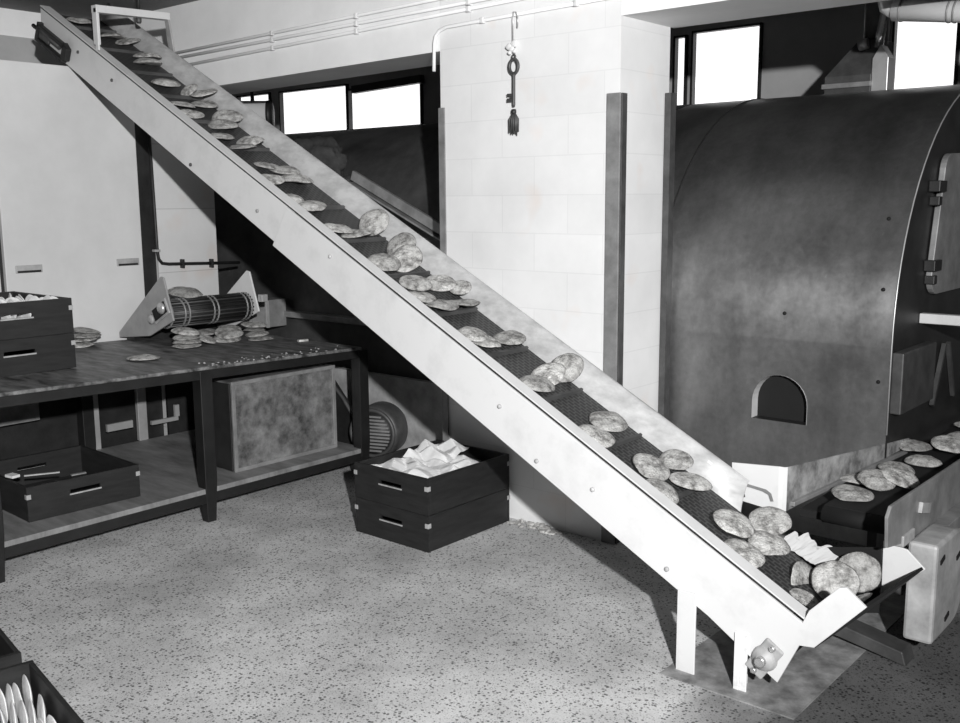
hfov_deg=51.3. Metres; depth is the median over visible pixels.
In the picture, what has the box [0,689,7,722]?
pita
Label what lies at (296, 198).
pita
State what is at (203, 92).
pita
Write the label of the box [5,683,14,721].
pita
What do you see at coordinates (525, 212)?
wall pier
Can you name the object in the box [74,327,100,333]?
pita
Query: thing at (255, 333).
pita
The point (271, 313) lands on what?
box
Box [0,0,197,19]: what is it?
ceiling
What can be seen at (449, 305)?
pita
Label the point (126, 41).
pita
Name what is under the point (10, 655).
crate
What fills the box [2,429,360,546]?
shelf
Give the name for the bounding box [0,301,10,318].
pita
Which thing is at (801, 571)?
pita
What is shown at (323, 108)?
window
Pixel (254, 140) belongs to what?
pita
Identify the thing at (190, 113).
pita
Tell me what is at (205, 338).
pita
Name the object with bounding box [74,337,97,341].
pita
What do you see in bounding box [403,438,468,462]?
paper sheet
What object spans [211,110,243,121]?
pita
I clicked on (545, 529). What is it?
crumbs
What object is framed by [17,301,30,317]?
pita
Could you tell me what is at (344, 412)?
guard
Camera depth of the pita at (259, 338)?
6.11 m
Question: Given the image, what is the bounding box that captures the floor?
[0,464,959,722]
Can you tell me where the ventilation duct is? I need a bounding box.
[878,0,959,23]
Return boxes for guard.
[324,363,352,444]
[438,108,448,440]
[601,92,626,544]
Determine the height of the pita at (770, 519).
0.068 m
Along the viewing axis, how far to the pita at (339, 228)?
4.60 m
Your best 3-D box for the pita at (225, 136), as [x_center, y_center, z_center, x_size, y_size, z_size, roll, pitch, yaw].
[-1.326,-1.157,5.133,0.135,0.039,0.139,-6,11,-30]
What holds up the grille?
attached to the motor
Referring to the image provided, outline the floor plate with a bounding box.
[659,579,905,719]
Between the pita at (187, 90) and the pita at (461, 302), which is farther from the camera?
the pita at (187, 90)
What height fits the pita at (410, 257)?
0.120 m
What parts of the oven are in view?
mouth sill, casing, plate, edge trim, inspection door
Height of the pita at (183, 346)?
0.020 m
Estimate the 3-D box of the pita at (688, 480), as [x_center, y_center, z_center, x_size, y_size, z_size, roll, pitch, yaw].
[0.789,0.446,3.751,0.163,0.050,0.156,-4,10,-21]
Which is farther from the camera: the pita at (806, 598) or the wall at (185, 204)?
the wall at (185, 204)
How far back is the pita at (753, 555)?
3.46 m
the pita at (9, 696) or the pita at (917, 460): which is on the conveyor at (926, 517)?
the pita at (917, 460)
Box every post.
[0,239,4,291]
[134,122,156,296]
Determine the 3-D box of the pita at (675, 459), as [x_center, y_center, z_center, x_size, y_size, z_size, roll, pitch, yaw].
[0.753,0.375,3.841,0.133,0.056,0.109,3,10,22]
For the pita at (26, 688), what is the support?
in the crate at (56, 706)
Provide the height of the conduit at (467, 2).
0.084 m
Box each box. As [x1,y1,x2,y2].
[212,363,336,472]
[236,297,286,328]
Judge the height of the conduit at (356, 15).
0.112 m
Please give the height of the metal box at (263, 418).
0.502 m
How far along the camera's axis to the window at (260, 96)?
10.79 m
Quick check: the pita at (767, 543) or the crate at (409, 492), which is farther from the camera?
the crate at (409, 492)
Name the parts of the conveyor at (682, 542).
take frame, hoop leg, hoop leg, plate, hoop leg, plate, leg, leg, foot plate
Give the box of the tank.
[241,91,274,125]
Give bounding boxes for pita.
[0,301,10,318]
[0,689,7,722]
[0,709,5,722]
[4,297,19,317]
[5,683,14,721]
[7,299,16,317]
[9,701,17,722]
[12,683,22,717]
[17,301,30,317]
[19,700,28,722]
[22,674,32,712]
[28,296,39,300]
[28,699,36,722]
[37,694,45,722]
[37,717,43,722]
[46,715,56,722]
[66,17,92,23]
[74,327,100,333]
[74,333,100,337]
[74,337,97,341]
[75,342,94,347]
[100,33,126,38]
[115,38,140,44]
[126,354,160,360]
[133,52,161,57]
[133,57,161,65]
[151,78,180,86]
[168,286,202,297]
[170,101,195,107]
[171,327,200,335]
[171,343,201,348]
[173,335,200,340]
[173,339,201,343]
[181,84,197,95]
[181,109,204,117]
[190,88,217,96]
[190,100,217,107]
[197,334,215,343]
[198,328,214,334]
[208,119,238,128]
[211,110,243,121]
[211,133,234,139]
[213,336,240,342]
[214,327,243,338]
[218,325,241,329]
[229,144,256,148]
[236,136,264,144]
[241,321,267,327]
[243,327,264,330]
[245,330,268,336]
[248,336,273,340]
[254,162,279,168]
[261,174,284,183]
[268,166,299,173]
[282,173,313,182]
[286,194,303,203]
[299,200,326,210]
[324,223,353,232]
[341,229,372,237]
[359,209,388,235]
[367,253,400,270]
[386,232,415,254]
[393,245,422,271]
[399,275,432,290]
[408,290,435,302]
[425,299,458,310]
[426,275,455,290]
[449,280,471,294]
[450,299,480,306]
[457,326,488,341]
[471,336,500,346]
[493,330,525,344]
[519,375,554,391]
[531,362,564,384]
[552,353,583,382]
[578,424,615,447]
[589,411,627,431]
[633,453,669,480]
[646,478,678,503]
[659,449,693,469]
[669,472,712,490]
[713,509,753,537]
[723,538,765,567]
[747,530,790,554]
[748,506,791,534]
[790,588,818,608]
[791,560,812,584]
[811,560,859,598]
[831,484,873,501]
[838,551,881,592]
[840,473,862,484]
[857,469,895,490]
[857,593,871,601]
[877,461,914,473]
[881,467,919,488]
[899,439,932,450]
[904,455,942,466]
[930,435,959,452]
[947,431,959,436]
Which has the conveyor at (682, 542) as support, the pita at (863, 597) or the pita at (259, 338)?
the pita at (863, 597)
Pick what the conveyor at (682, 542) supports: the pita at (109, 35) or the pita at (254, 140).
the pita at (109, 35)
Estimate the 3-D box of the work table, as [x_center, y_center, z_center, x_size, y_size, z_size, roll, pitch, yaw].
[-1.905,0.359,5.517,1.300,0.846,2.321,7,12,40]
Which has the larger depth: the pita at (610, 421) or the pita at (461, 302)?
the pita at (461, 302)
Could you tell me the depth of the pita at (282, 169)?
4.94 m
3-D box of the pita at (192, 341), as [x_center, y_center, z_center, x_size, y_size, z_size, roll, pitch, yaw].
[-1.695,-0.122,5.786,0.168,0.028,0.170,1,9,7]
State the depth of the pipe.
6.26 m
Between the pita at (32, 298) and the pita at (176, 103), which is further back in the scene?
the pita at (176, 103)
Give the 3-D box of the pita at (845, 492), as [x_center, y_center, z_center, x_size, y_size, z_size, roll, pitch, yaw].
[1.440,0.508,3.864,0.158,0.035,0.148,3,10,19]
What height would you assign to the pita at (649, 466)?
0.081 m
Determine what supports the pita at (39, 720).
in the crate at (56, 706)
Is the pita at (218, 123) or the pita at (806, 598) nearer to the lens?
the pita at (806, 598)
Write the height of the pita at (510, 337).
0.048 m
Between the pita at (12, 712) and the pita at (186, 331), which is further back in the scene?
the pita at (186, 331)
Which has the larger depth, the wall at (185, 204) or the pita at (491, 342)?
the wall at (185, 204)
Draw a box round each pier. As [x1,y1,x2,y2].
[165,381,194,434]
[439,0,670,543]
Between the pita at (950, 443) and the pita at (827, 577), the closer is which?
the pita at (827, 577)
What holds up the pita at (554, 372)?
on the pita at (534, 382)
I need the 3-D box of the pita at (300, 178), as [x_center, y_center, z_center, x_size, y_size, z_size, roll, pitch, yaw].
[-0.914,-0.913,4.975,0.166,0.052,0.170,5,11,29]
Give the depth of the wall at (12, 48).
6.71 m
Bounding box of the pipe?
[147,133,239,267]
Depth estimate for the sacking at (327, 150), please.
6.69 m
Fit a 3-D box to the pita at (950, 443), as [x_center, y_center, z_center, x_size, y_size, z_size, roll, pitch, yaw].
[2.115,0.368,4.497,0.170,0.051,0.158,0,9,0]
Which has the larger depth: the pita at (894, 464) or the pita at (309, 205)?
the pita at (309, 205)
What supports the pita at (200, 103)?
on the conveyor at (682, 542)
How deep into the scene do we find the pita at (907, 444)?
4.47 m
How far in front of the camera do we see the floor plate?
3.51 m
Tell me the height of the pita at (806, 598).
0.081 m
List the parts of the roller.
plate, plate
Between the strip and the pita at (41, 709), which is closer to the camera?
the pita at (41, 709)
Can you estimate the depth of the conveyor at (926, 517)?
3.69 m
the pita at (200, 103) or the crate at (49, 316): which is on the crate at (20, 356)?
the crate at (49, 316)
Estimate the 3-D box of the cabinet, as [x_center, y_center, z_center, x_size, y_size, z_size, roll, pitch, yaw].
[-2.394,-0.889,5.877,0.048,1.640,0.855,7,12,40]
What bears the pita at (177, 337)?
on the pita at (192, 341)
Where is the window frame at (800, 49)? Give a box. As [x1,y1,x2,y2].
[232,3,959,129]
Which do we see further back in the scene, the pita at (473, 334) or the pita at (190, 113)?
the pita at (190, 113)
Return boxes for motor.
[349,401,407,470]
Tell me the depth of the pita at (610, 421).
3.90 m
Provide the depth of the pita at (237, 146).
5.05 m
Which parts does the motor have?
casing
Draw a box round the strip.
[658,93,675,419]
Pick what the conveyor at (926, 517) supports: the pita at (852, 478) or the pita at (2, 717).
the pita at (852, 478)
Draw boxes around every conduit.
[175,0,438,53]
[180,0,486,57]
[190,0,520,64]
[432,0,602,71]
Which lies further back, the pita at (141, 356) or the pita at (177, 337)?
the pita at (177, 337)
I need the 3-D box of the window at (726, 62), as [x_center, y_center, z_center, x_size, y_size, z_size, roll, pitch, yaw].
[1.805,-2.020,7.311,0.550,0.810,0.090,7,12,40]
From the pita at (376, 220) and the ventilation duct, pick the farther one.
the pita at (376, 220)
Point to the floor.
(275, 608)
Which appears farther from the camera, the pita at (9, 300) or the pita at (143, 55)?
the pita at (143, 55)
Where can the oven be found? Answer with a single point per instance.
(815, 303)
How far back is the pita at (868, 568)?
3.48 m
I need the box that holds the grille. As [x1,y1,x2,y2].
[352,412,390,453]
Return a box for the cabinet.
[0,59,144,342]
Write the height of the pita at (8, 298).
0.121 m
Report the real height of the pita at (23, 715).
0.131 m
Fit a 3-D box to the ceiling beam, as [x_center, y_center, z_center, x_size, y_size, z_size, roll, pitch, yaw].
[2.303,-1.623,3.278,4.015,0.523,0.460,7,12,40]
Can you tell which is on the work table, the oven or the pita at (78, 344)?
the pita at (78, 344)
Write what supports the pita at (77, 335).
on the pita at (75, 339)
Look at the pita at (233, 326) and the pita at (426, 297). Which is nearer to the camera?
the pita at (426, 297)
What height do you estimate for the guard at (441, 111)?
2.115 m
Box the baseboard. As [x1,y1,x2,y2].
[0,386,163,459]
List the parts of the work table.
leg, panel, leg, post, rail, post, rail, shelf rail, leg, leg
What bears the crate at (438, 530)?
on the floor
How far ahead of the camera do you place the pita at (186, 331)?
5.74 m
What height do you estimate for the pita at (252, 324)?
0.030 m
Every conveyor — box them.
[31,0,924,691]
[732,426,959,665]
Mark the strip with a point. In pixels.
(670, 98)
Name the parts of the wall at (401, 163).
plinth panel, sloping rail, plate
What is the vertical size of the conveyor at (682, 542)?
2.971 m
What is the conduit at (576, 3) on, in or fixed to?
attached to the wall pier at (525, 212)
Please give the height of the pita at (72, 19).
0.051 m
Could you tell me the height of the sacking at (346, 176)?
0.164 m
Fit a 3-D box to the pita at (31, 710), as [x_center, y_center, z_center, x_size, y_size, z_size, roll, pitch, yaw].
[-1.365,1.098,3.052,0.018,0.128,0.131,-6,11,-30]
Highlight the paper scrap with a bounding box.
[5,473,19,478]
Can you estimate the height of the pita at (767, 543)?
0.050 m
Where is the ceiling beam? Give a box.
[622,0,886,27]
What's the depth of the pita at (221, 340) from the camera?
6.05 m
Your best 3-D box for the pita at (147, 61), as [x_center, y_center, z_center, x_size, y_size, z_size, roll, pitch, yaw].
[-1.901,-1.719,5.721,0.166,0.042,0.164,6,11,28]
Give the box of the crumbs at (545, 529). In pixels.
[507,519,562,534]
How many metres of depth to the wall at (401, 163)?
6.62 m
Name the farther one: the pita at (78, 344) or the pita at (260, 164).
the pita at (78, 344)
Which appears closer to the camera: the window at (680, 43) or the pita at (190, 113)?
the pita at (190, 113)
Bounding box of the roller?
[119,271,267,340]
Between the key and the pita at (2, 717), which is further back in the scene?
the key
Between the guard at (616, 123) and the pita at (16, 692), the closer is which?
the pita at (16, 692)
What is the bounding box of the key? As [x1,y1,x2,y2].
[506,11,519,135]
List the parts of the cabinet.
finger pull, finger pull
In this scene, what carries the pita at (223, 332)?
on the pita at (221, 340)
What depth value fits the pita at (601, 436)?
3.79 m
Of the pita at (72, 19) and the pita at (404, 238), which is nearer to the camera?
the pita at (404, 238)
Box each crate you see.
[0,291,73,340]
[0,333,75,376]
[0,445,140,522]
[0,628,21,668]
[0,660,83,722]
[354,439,509,515]
[355,488,509,552]
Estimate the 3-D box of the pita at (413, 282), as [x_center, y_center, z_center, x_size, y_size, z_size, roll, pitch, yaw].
[-0.281,-0.344,4.355,0.148,0.062,0.132,-6,11,-30]
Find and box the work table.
[0,332,369,582]
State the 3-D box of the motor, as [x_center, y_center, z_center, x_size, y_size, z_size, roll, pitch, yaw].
[-0.627,0.462,6.183,0.359,0.410,0.296,7,12,40]
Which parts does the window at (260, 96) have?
pane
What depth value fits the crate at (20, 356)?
4.83 m
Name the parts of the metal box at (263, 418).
panel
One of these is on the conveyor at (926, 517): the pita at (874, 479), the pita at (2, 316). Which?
the pita at (874, 479)
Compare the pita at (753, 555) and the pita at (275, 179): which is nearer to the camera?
the pita at (753, 555)
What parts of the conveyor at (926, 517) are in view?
corner plate, bed plate, rail, leg, rail, frame rail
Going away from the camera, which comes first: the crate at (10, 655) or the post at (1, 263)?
the crate at (10, 655)
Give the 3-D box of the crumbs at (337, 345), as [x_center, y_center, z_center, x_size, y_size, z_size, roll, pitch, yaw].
[-1.111,-0.038,5.508,0.153,0.030,0.972,7,12,40]
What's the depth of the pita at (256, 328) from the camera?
6.47 m
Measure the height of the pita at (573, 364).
0.112 m
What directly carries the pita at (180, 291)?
on the roller
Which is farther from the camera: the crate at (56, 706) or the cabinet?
the cabinet
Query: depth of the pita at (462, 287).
4.46 m
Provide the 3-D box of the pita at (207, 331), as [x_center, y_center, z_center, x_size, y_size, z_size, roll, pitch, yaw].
[-1.707,-0.186,6.212,0.163,0.026,0.165,2,10,17]
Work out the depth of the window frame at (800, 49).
6.97 m
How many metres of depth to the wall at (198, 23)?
5.90 m
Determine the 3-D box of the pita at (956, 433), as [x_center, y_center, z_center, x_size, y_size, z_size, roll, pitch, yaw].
[2.294,0.354,4.741,0.158,0.033,0.155,-3,10,-15]
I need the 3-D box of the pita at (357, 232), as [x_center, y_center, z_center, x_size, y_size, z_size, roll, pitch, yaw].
[-0.577,-0.598,4.659,0.152,0.040,0.148,-3,10,-16]
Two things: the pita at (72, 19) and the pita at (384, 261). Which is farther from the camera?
the pita at (72, 19)
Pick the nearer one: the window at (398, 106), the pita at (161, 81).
the pita at (161, 81)
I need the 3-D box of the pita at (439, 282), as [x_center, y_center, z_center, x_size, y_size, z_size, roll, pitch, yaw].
[-0.181,-0.351,4.464,0.152,0.065,0.133,2,10,15]
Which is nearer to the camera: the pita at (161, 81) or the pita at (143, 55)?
the pita at (161, 81)
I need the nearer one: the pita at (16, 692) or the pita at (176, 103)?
the pita at (16, 692)
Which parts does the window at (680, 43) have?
pane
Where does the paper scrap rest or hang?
on the crate at (107, 479)
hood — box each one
[821,2,894,93]
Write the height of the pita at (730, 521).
0.070 m
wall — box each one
[0,8,67,65]
[128,0,439,94]
[151,137,218,435]
[214,104,691,450]
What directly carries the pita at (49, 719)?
in the crate at (56, 706)
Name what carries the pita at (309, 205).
on the conveyor at (682, 542)
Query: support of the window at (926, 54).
in the window frame at (800, 49)
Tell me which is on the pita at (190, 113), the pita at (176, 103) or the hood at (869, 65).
the pita at (176, 103)
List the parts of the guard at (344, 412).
edge rod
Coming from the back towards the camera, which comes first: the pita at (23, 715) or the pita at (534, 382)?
the pita at (534, 382)
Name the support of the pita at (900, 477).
on the conveyor at (926, 517)
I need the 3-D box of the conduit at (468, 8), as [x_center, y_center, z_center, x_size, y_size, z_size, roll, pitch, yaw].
[-1.045,-1.852,5.807,5.400,0.138,0.026,7,12,40]
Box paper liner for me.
[371,455,477,477]
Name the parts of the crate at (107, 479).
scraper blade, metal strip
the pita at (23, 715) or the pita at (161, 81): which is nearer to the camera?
the pita at (23, 715)
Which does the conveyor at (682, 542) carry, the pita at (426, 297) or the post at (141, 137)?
the pita at (426, 297)
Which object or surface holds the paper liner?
in the crate at (409, 492)
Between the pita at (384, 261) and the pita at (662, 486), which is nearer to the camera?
the pita at (662, 486)
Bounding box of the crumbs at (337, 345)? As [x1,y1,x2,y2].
[198,345,341,365]
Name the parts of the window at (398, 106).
blind rail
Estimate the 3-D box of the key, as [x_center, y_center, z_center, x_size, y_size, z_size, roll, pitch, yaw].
[0.159,-1.387,4.832,0.038,0.581,0.081,-6,11,-31]
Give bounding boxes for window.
[236,92,271,101]
[278,84,348,133]
[347,75,424,128]
[672,35,688,104]
[690,22,763,103]
[892,21,959,88]
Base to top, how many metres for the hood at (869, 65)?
0.761 m
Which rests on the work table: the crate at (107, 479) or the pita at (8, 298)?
the crate at (107, 479)
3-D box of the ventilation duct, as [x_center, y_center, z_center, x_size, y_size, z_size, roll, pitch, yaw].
[2.096,-1.647,4.105,0.907,0.620,0.097,7,12,40]
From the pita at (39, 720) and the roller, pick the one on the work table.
the roller
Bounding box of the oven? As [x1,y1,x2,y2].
[669,84,959,546]

